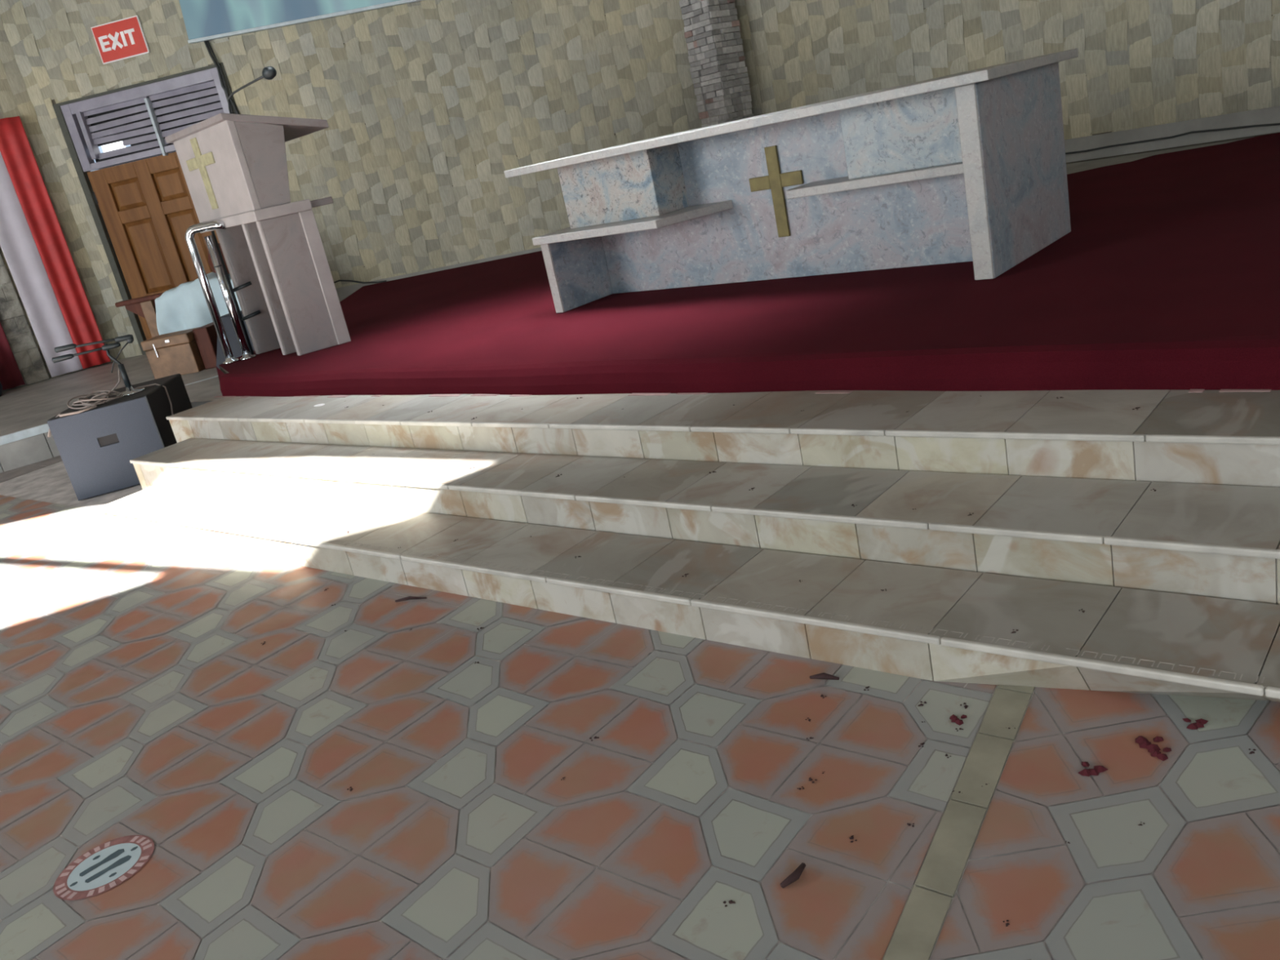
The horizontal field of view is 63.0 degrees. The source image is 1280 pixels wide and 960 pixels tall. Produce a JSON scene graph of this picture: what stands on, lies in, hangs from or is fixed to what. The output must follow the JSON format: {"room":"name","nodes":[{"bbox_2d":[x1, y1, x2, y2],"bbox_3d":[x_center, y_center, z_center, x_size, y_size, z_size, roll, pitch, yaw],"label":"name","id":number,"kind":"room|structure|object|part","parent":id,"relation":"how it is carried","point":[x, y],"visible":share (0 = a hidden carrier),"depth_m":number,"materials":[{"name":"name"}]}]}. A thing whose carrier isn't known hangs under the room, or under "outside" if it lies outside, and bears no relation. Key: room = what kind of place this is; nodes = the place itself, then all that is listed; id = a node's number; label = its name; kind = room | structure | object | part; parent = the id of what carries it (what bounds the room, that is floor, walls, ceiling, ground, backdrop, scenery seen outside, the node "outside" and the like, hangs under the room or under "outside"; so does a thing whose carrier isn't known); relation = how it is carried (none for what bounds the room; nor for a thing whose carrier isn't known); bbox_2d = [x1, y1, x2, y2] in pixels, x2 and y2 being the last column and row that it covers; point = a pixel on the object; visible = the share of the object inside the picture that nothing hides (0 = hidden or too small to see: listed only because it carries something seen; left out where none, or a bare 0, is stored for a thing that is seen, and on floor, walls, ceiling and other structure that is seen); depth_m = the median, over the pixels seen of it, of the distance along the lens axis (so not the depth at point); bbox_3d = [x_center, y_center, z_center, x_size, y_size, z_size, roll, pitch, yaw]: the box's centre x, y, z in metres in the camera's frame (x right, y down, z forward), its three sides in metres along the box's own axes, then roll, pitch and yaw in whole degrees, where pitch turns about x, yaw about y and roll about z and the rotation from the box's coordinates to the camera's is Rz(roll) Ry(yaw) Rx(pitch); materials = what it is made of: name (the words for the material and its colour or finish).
{"room":"house of worship","nodes":[
{"label":"house of worship","id":0,"kind":"room"},
{"bbox_2d":[0,15,125,391],"bbox_3d":[-11.986,-1.460,9.518,12.500,4.950,0.309,-23,21,-30],"label":"wall","id":1,"kind":"structure","parent":0,"point":[15,100],"depth_m":12.51,"materials":[{"name":"stone"}]},
{"bbox_2d":[0,322,25,390],"bbox_3d":[-7.841,-2.021,12.107,0.575,2.080,0.068,-23,21,-30],"label":"drape","id":2,"kind":"object","parent":1,"relation":"hanging from","point":[11,376],"visible":0.98,"depth_m":12.44,"materials":[{"name":"red fabric"}]},
{"bbox_2d":[0,151,83,377],"bbox_3d":[-7.342,-2.771,12.336,0.370,3.130,0.038,-23,21,-30],"label":"drape","id":3,"kind":"object","parent":1,"relation":"hanging from","point":[18,246],"visible":0.99,"depth_m":12.46,"materials":[{"name":"white fabric"}]},
{"bbox_2d":[0,115,111,368],"bbox_3d":[-7.050,-2.805,12.523,0.325,2.960,0.053,-25,22,-33],"label":"drape","id":4,"kind":"object","parent":1,"relation":"hanging from","point":[15,149],"visible":0.99,"depth_m":12.49,"materials":[{"name":"red fabric"}]},
{"bbox_2d":[208,243,229,275],"bbox_3d":[-4.484,-2.389,11.256,0.340,0.330,0.335,4,24,40],"label":"bag","id":5,"kind":"object","parent":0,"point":[210,262],"visible":0.12,"depth_m":11.15,"materials":[{"name":"fabric"}]},
{"bbox_2d":[0,0,737,358],"bbox_3d":[-3.022,-4.215,11.944,8.120,4.950,0.225,-9,18,11],"label":"wall","id":6,"kind":"structure","parent":0,"point":[426,105],"depth_m":11.83,"materials":[{"name":"beige tile"}]},
{"bbox_2d":[90,15,150,64],"bbox_3d":[-5.928,-5.018,11.906,0.600,0.400,0.032,-9,18,11],"label":"exit sign","id":7,"kind":"object","parent":6,"relation":"attached to","point":[123,38],"visible":1,"depth_m":11.89,"materials":[{"name":"red plastic"}]},
{"bbox_2d":[52,62,237,355],"bbox_3d":[-5.506,-3.194,12.618,2.220,3.040,0.225,-9,18,11],"label":"door","id":8,"kind":"structure","parent":6,"relation":"in","point":[142,211],"depth_m":12.65,"materials":[{"name":"brown wood"}]},
{"bbox_3d":[-6.167,-3.446,12.596,0.400,0.330,0.030,-9,18,11],"label":"raised panel","id":9,"kind":"part","parent":8,"relation":"part of","materials":[{"name":"brown wood"}]},
{"bbox_3d":[-6.016,-2.754,12.826,0.400,0.860,0.030,-9,18,11],"label":"raised panel","id":10,"kind":"part","parent":8,"relation":"part of","materials":[{"name":"brown wood"}]},
{"bbox_3d":[-5.613,-3.532,12.492,0.380,0.330,0.030,-9,18,11],"label":"raised panel","id":11,"kind":"part","parent":8,"relation":"part of","materials":[{"name":"brown wood"}]},
{"bbox_3d":[-5.462,-2.840,12.722,0.380,0.860,0.030,-9,18,11],"label":"raised panel","id":12,"kind":"part","parent":8,"relation":"part of","materials":[{"name":"brown wood"}]},
{"bbox_2d":[60,66,229,171],"bbox_3d":[-5.728,-4.210,12.275,2.060,0.790,0.192,-9,18,11],"label":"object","id":13,"kind":"structure","parent":6,"relation":"in","point":[141,117],"depth_m":12.25,"materials":[{"name":"purple paint"}]},
{"bbox_2d":[178,0,423,43],"bbox_3d":[-3.439,-5.726,11.275,3.610,1.520,0.070,-9,18,11],"label":"wall screen","id":14,"kind":"object","parent":6,"relation":"attached to","point":[204,20],"visible":1,"depth_m":11.56,"materials":[{"name":"blue"}]},
{"bbox_2d":[204,40,239,114],"bbox_3d":[-4.537,-3.626,12.213,0.192,2.902,0.045,-9,18,11],"label":"power cable","id":15,"kind":"object","parent":14,"relation":"hanging from","point":[219,68],"visible":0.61,"depth_m":11.88,"materials":[{"name":"black rubber"}]},
{"bbox_2d":[335,247,542,302],"bbox_3d":[-1.400,-2.506,12.237,5.430,0.335,0.030,-9,18,11],"label":"baseboard","id":16,"kind":"structure","parent":6,"relation":"attached to","point":[343,292],"depth_m":12.39,"materials":[{"name":"grey paint"}]},
{"bbox_2d":[0,433,1279,959],"bbox_3d":[-1.932,0.108,6.254,25.000,0.023,18.700,4,24,40],"label":"floor","id":17,"kind":"structure","parent":0,"point":[141,693],"depth_m":2.81,"materials":[{"name":"tile"}]},
{"bbox_2d":[53,835,154,900],"bbox_3d":[-1.521,1.097,2.966,0.270,0.001,0.270,4,24,40],"label":"floor sticker","id":18,"kind":"object","parent":17,"relation":"on","point":[105,866],"visible":1,"depth_m":2.96,"materials":[{"name":"plastic"}]},
{"bbox_2d":[0,354,222,472],"bbox_3d":[-6.552,-0.767,11.403,7.194,0.302,7.967,-21,20,-26],"label":"platform","id":19,"kind":"object","parent":17,"relation":"on","point":[25,411],"visible":0.2,"depth_m":10.33,"materials":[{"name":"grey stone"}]},
{"bbox_2d":[0,382,2,396],"bbox_3d":[-7.612,-1.235,11.959,0.400,0.657,0.400,4,24,40],"label":"bag","id":20,"kind":"object","parent":19,"relation":"on","point":[1,385],"visible":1,"depth_m":12.07,"materials":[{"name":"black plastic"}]},
{"bbox_2d":[115,280,194,337],"bbox_3d":[-4.873,-1.835,11.741,1.511,0.800,0.834,-9,18,10],"label":"wooden armchair","id":21,"kind":"object","parent":19,"relation":"on","point":[144,307],"visible":0.14,"depth_m":11.38,"materials":[{"name":"brown wood"}]},
{"bbox_3d":[-5.404,-1.972,11.383,0.640,0.050,0.130,-9,18,11],"label":"armrest","id":22,"kind":"part","parent":21,"relation":"part of","materials":[{"name":"brown wood"}]},
{"bbox_3d":[-5.297,-1.621,11.501,0.140,0.720,0.100,-9,18,11],"label":"leg","id":23,"kind":"part","parent":21,"relation":"part of","materials":[{"name":"brown wood"}]},
{"bbox_2d":[155,271,241,335],"bbox_3d":[-4.671,-1.928,11.526,1.081,0.723,0.855,-9,18,10],"label":"sheet","id":24,"kind":"object","parent":21,"relation":"on","point":[182,307],"visible":0.5,"depth_m":11.23,"materials":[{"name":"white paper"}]},
{"bbox_2d":[141,327,204,379],"bbox_3d":[-4.689,-1.291,10.629,0.520,0.400,0.380,-9,18,11],"label":"wooden chest","id":25,"kind":"object","parent":19,"relation":"on","point":[171,353],"visible":0.9,"depth_m":10.47,"materials":[{"name":"brown wood"}]},
{"bbox_3d":[-4.719,-1.434,10.587,0.520,0.097,0.370,-9,18,11],"label":"lid","id":26,"kind":"part","parent":25,"relation":"part of","materials":[{"name":"brown wood"}]},
{"bbox_2d":[192,322,217,368],"bbox_3d":[-4.329,-1.406,10.722,0.160,0.410,0.520,-9,18,11],"label":"storage box","id":27,"kind":"object","parent":19,"relation":"on","point":[206,336],"visible":0.39,"depth_m":10.48,"materials":[{"name":"brown wood"}]},
{"bbox_2d":[216,311,254,368],"bbox_3d":[-3.994,-1.432,10.467,0.527,0.480,0.396,-9,18,11],"label":"floor monitor","id":28,"kind":"object","parent":19,"relation":"on","point":[226,319],"visible":0.1,"depth_m":10.36,"materials":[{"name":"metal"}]},
{"bbox_2d":[47,373,192,500],"bbox_3d":[-3.812,-0.344,7.830,0.660,0.610,0.974,-13,18,-4],"label":"speaker","id":29,"kind":"object","parent":17,"relation":"on","point":[96,446],"visible":0.72,"depth_m":7.44,"materials":[{"name":"wood"}]},
{"bbox_2d":[51,334,146,396],"bbox_3d":[-3.933,-0.802,7.586,0.564,0.439,0.210,-16,18,-13],"label":"microphone stand","id":30,"kind":"object","parent":29,"relation":"on","point":[130,390],"visible":0.99,"depth_m":7.62,"materials":[{"name":"metal"}]},
{"bbox_3d":[-3.849,-0.915,7.626,0.116,0.169,0.028,-1,21,32],"label":"upright rod","id":31,"kind":"part","parent":30,"relation":"part of","materials":[{"name":"grey metal"}]},
{"bbox_2d":[47,395,165,500],"bbox_3d":[-3.755,-0.224,7.434,0.374,0.610,0.567,4,24,40],"label":"grille","id":32,"kind":"object","parent":29,"relation":"attached to","point":[96,446],"depth_m":7.42,"materials":[{"name":"black plastic"}]},
{"bbox_2d":[47,368,173,436],"bbox_3d":[-3.882,-0.465,7.592,0.426,0.612,0.866,4,24,40],"label":"coiled cable","id":33,"kind":"object","parent":29,"relation":"on","point":[85,402],"visible":0.99,"depth_m":7.46,"materials":[{"name":"rubber"}]},
{"bbox_2d":[395,595,426,601],"bbox_3d":[-0.961,0.497,4.390,0.147,0.012,0.024,-7,19,15],"label":"twig","id":34,"kind":"object","parent":17,"relation":"on","point":[410,597],"visible":1,"depth_m":4.39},
{"bbox_2d":[94,484,1279,702],"bbox_3d":[-0.057,0.371,3.960,8.357,0.151,0.425,4,24,40],"label":"stone step","id":35,"kind":"structure","parent":17,"relation":"on","point":[931,624],"depth_m":3.39,"materials":[{"name":"beige stone"}]},
{"bbox_2d":[129,438,1279,604],"bbox_3d":[0.079,0.136,4.336,8.657,0.301,0.440,4,24,40],"label":"stone step","id":36,"kind":"structure","parent":17,"relation":"on","point":[1211,540],"depth_m":3.67,"materials":[{"name":"beige stone"}]},
{"bbox_2d":[165,389,1279,487],"bbox_3d":[0.265,-0.117,4.732,8.907,0.451,0.528,4,24,40],"label":"stone step","id":37,"kind":"structure","parent":17,"relation":"on","point":[1207,437],"depth_m":4.04,"materials":[{"name":"beige stone"}]},
{"bbox_2d":[723,899,735,906],"bbox_3d":[0.198,0.937,2.320,0.026,0.004,0.019,-15,18,-8],"label":"dirt speck","id":38,"kind":"object","parent":17,"relation":"on","point":[730,901],"visible":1,"depth_m":2.32},
{"bbox_2d":[780,862,805,888],"bbox_3d":[0.348,0.887,2.344,0.084,0.018,0.026,-27,23,-38],"label":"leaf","id":39,"kind":"object","parent":17,"relation":"on","point":[795,875],"visible":1,"depth_m":2.33,"materials":[{"name":"brown plant"}]},
{"bbox_2d":[809,672,839,679],"bbox_3d":[0.550,0.585,3.112,0.089,0.018,0.020,-2,21,29],"label":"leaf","id":40,"kind":"object","parent":17,"relation":"on","point":[820,676],"visible":1,"depth_m":3.10,"materials":[{"name":"brown plant"}]},
{"bbox_2d":[848,835,857,842],"bbox_3d":[0.494,0.835,2.433,0.017,0.004,0.023,-15,18,-8],"label":"dirt speck","id":41,"kind":"object","parent":17,"relation":"on","point":[852,836],"visible":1,"depth_m":2.44},
{"bbox_2d":[949,714,967,725],"bbox_3d":[0.848,0.635,2.791,0.045,0.010,0.050,4,24,40],"label":"flower","id":42,"kind":"object","parent":17,"relation":"on","point":[953,718],"visible":1,"depth_m":2.79,"materials":[{"name":"red plant"}]},
{"bbox_2d":[1077,761,1108,776],"bbox_3d":[1.073,0.686,2.487,0.058,0.011,0.065,-26,22,-36],"label":"flower","id":43,"kind":"object","parent":17,"relation":"on","point":[1097,769],"visible":1,"depth_m":2.48,"materials":[{"name":"red plant"}]},
{"bbox_2d":[1135,735,1163,751],"bbox_3d":[1.235,0.634,2.537,0.064,0.013,0.072,4,24,40],"label":"flower","id":44,"kind":"object","parent":17,"relation":"on","point":[1143,742],"visible":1,"depth_m":2.54,"materials":[{"name":"red plant"}]},
{"bbox_2d":[1147,746,1171,760],"bbox_3d":[1.240,0.648,2.497,0.051,0.010,0.058,6,25,44],"label":"flower","id":45,"kind":"object","parent":17,"relation":"on","point":[1154,752],"visible":1,"depth_m":2.49,"materials":[{"name":"red plant"}]},
{"bbox_2d":[1182,717,1208,729],"bbox_3d":[1.366,0.596,2.570,0.058,0.010,0.051,-1,21,32],"label":"flower","id":46,"kind":"object","parent":17,"relation":"on","point":[1200,722],"visible":1,"depth_m":2.56,"materials":[{"name":"red plant"}]},
{"bbox_2d":[219,137,1252,373],"bbox_3d":[1.052,-1.512,8.193,12.300,0.590,6.260,4,24,40],"label":"floor","id":47,"kind":"structure","parent":0,"point":[1074,167],"depth_m":8.88,"materials":[{"name":"grey paint"}]},
{"bbox_2d":[679,0,753,127],"bbox_3d":[0.679,-4.964,10.705,0.442,4.404,0.444,-25,22,-35],"label":"stone column","id":48,"kind":"structure","parent":47,"relation":"on","point":[714,39],"depth_m":10.77,"materials":[{"name":"grey stone"}]},
{"bbox_2d":[213,132,1279,397],"bbox_3d":[0.964,-1.634,8.110,12.340,0.304,6.355,4,24,40],"label":"carpet","id":49,"kind":"object","parent":47,"relation":"on","point":[1166,275],"visible":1,"depth_m":5.26,"materials":[{"name":"red carpet"}]},
{"bbox_2d":[185,220,261,364],"bbox_3d":[-3.219,-1.460,8.111,0.381,1.072,0.175,-12,18,0],"label":"handrail","id":50,"kind":"object","parent":49,"relation":"on","point":[219,264],"visible":1,"depth_m":8.09,"materials":[{"name":"metal"}]},
{"bbox_3d":[-3.184,-1.458,8.167,0.022,0.980,0.022,-6,19,19],"label":"thin rod","id":51,"kind":"part","parent":50,"relation":"part of","materials":[{"name":"black plastic"}]},
{"bbox_2d":[164,112,351,355],"bbox_3d":[-2.826,-1.908,8.102,0.712,1.747,1.299,-26,23,-37],"label":"lectern","id":52,"kind":"object","parent":49,"relation":"on","point":[234,166],"visible":0.98,"depth_m":7.72,"materials":[{"name":"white stone"}]},
{"bbox_3d":[-3.169,-2.285,7.787,0.049,0.635,1.126,-26,23,-37],"label":"panel","id":53,"kind":"part","parent":52,"relation":"part of","materials":[{"name":"pink stone"}]},
{"bbox_2d":[227,66,276,113],"bbox_3d":[-2.670,-2.642,7.137,0.749,0.228,0.084,5,25,42],"label":"gooseneck microphone","id":54,"kind":"object","parent":52,"relation":"attached to","point":[268,73],"visible":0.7,"depth_m":6.90,"materials":[{"name":"black plastic"}]},
{"bbox_2d":[310,196,333,207],"bbox_3d":[-2.695,-2.114,8.119,0.217,0.050,0.932,-26,23,-37],"label":"shelf","id":55,"kind":"object","parent":52,"relation":"attached to","point":[325,201],"depth_m":7.80,"materials":[{"name":"stone"}]},
{"bbox_3d":[-2.363,-1.509,7.811,0.108,0.998,0.059,-22,21,-28],"label":"post","id":56,"kind":"part","parent":52,"relation":"part of","materials":[{"name":"pink stone"}]},
{"bbox_2d":[333,280,386,283],"bbox_3d":[-3.454,-2.358,12.497,0.907,0.125,0.050,-8,19,14],"label":"cable","id":57,"kind":"object","parent":49,"relation":"on","point":[338,280],"visible":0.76,"depth_m":12.47,"materials":[{"name":"black rubber"}]},
{"bbox_2d":[504,48,1078,312],"bbox_3d":[0.840,-1.732,6.412,3.250,0.980,1.290,4,24,40],"label":"altar","id":58,"kind":"object","parent":49,"relation":"on","point":[968,166],"visible":1,"depth_m":6.07,"materials":[{"name":"stone"}]},
{"bbox_3d":[-0.421,-1.465,7.255,0.065,0.473,0.535,4,24,40],"label":"foot panel","id":59,"kind":"part","parent":58,"relation":"part of","materials":[{"name":"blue stone"}]},
{"bbox_2d":[532,200,733,245],"bbox_3d":[-0.068,-1.667,6.786,1.249,0.050,0.570,4,24,40],"label":"shelf","id":60,"kind":"object","parent":58,"relation":"attached to","point":[687,211],"depth_m":6.62,"materials":[{"name":"stone"}]},
{"bbox_3d":[0.838,-1.709,6.419,2.900,0.933,0.060,4,24,40],"label":"panel","id":61,"kind":"part","parent":58,"relation":"part of","materials":[{"name":"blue stone"}]},
{"bbox_2d":[786,162,964,199],"bbox_3d":[1.371,-1.659,5.712,1.150,0.050,0.310,4,24,40],"label":"shelf","id":62,"kind":"object","parent":58,"relation":"attached to","point":[841,181],"depth_m":5.65,"materials":[{"name":"stone"}]},
{"bbox_3d":[2.001,-1.654,5.492,0.085,0.933,1.170,4,24,40],"label":"panel","id":63,"kind":"part","parent":58,"relation":"part of","materials":[{"name":"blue stone"}]},
{"bbox_2d":[1065,123,1279,154],"bbox_3d":[4.758,-2.875,8.638,2.550,0.076,0.048,4,24,40],"label":"cable","id":64,"kind":"object","parent":49,"relation":"on","point":[1269,124],"visible":0.93,"depth_m":8.82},
{"bbox_2d":[733,0,1279,164],"bbox_3d":[3.279,-4.688,9.235,6.450,4.950,0.225,4,24,40],"label":"wall","id":65,"kind":"structure","parent":0,"point":[1139,64],"depth_m":9.25,"materials":[{"name":"beige tile"}]},
{"bbox_2d":[1064,106,1279,162],"bbox_3d":[3.630,-2.996,9.661,6.300,0.200,0.035,4,24,40],"label":"baseboard","id":66,"kind":"structure","parent":65,"relation":"attached to","point":[1272,114],"depth_m":8.87,"materials":[{"name":"grey paint"}]}
]}

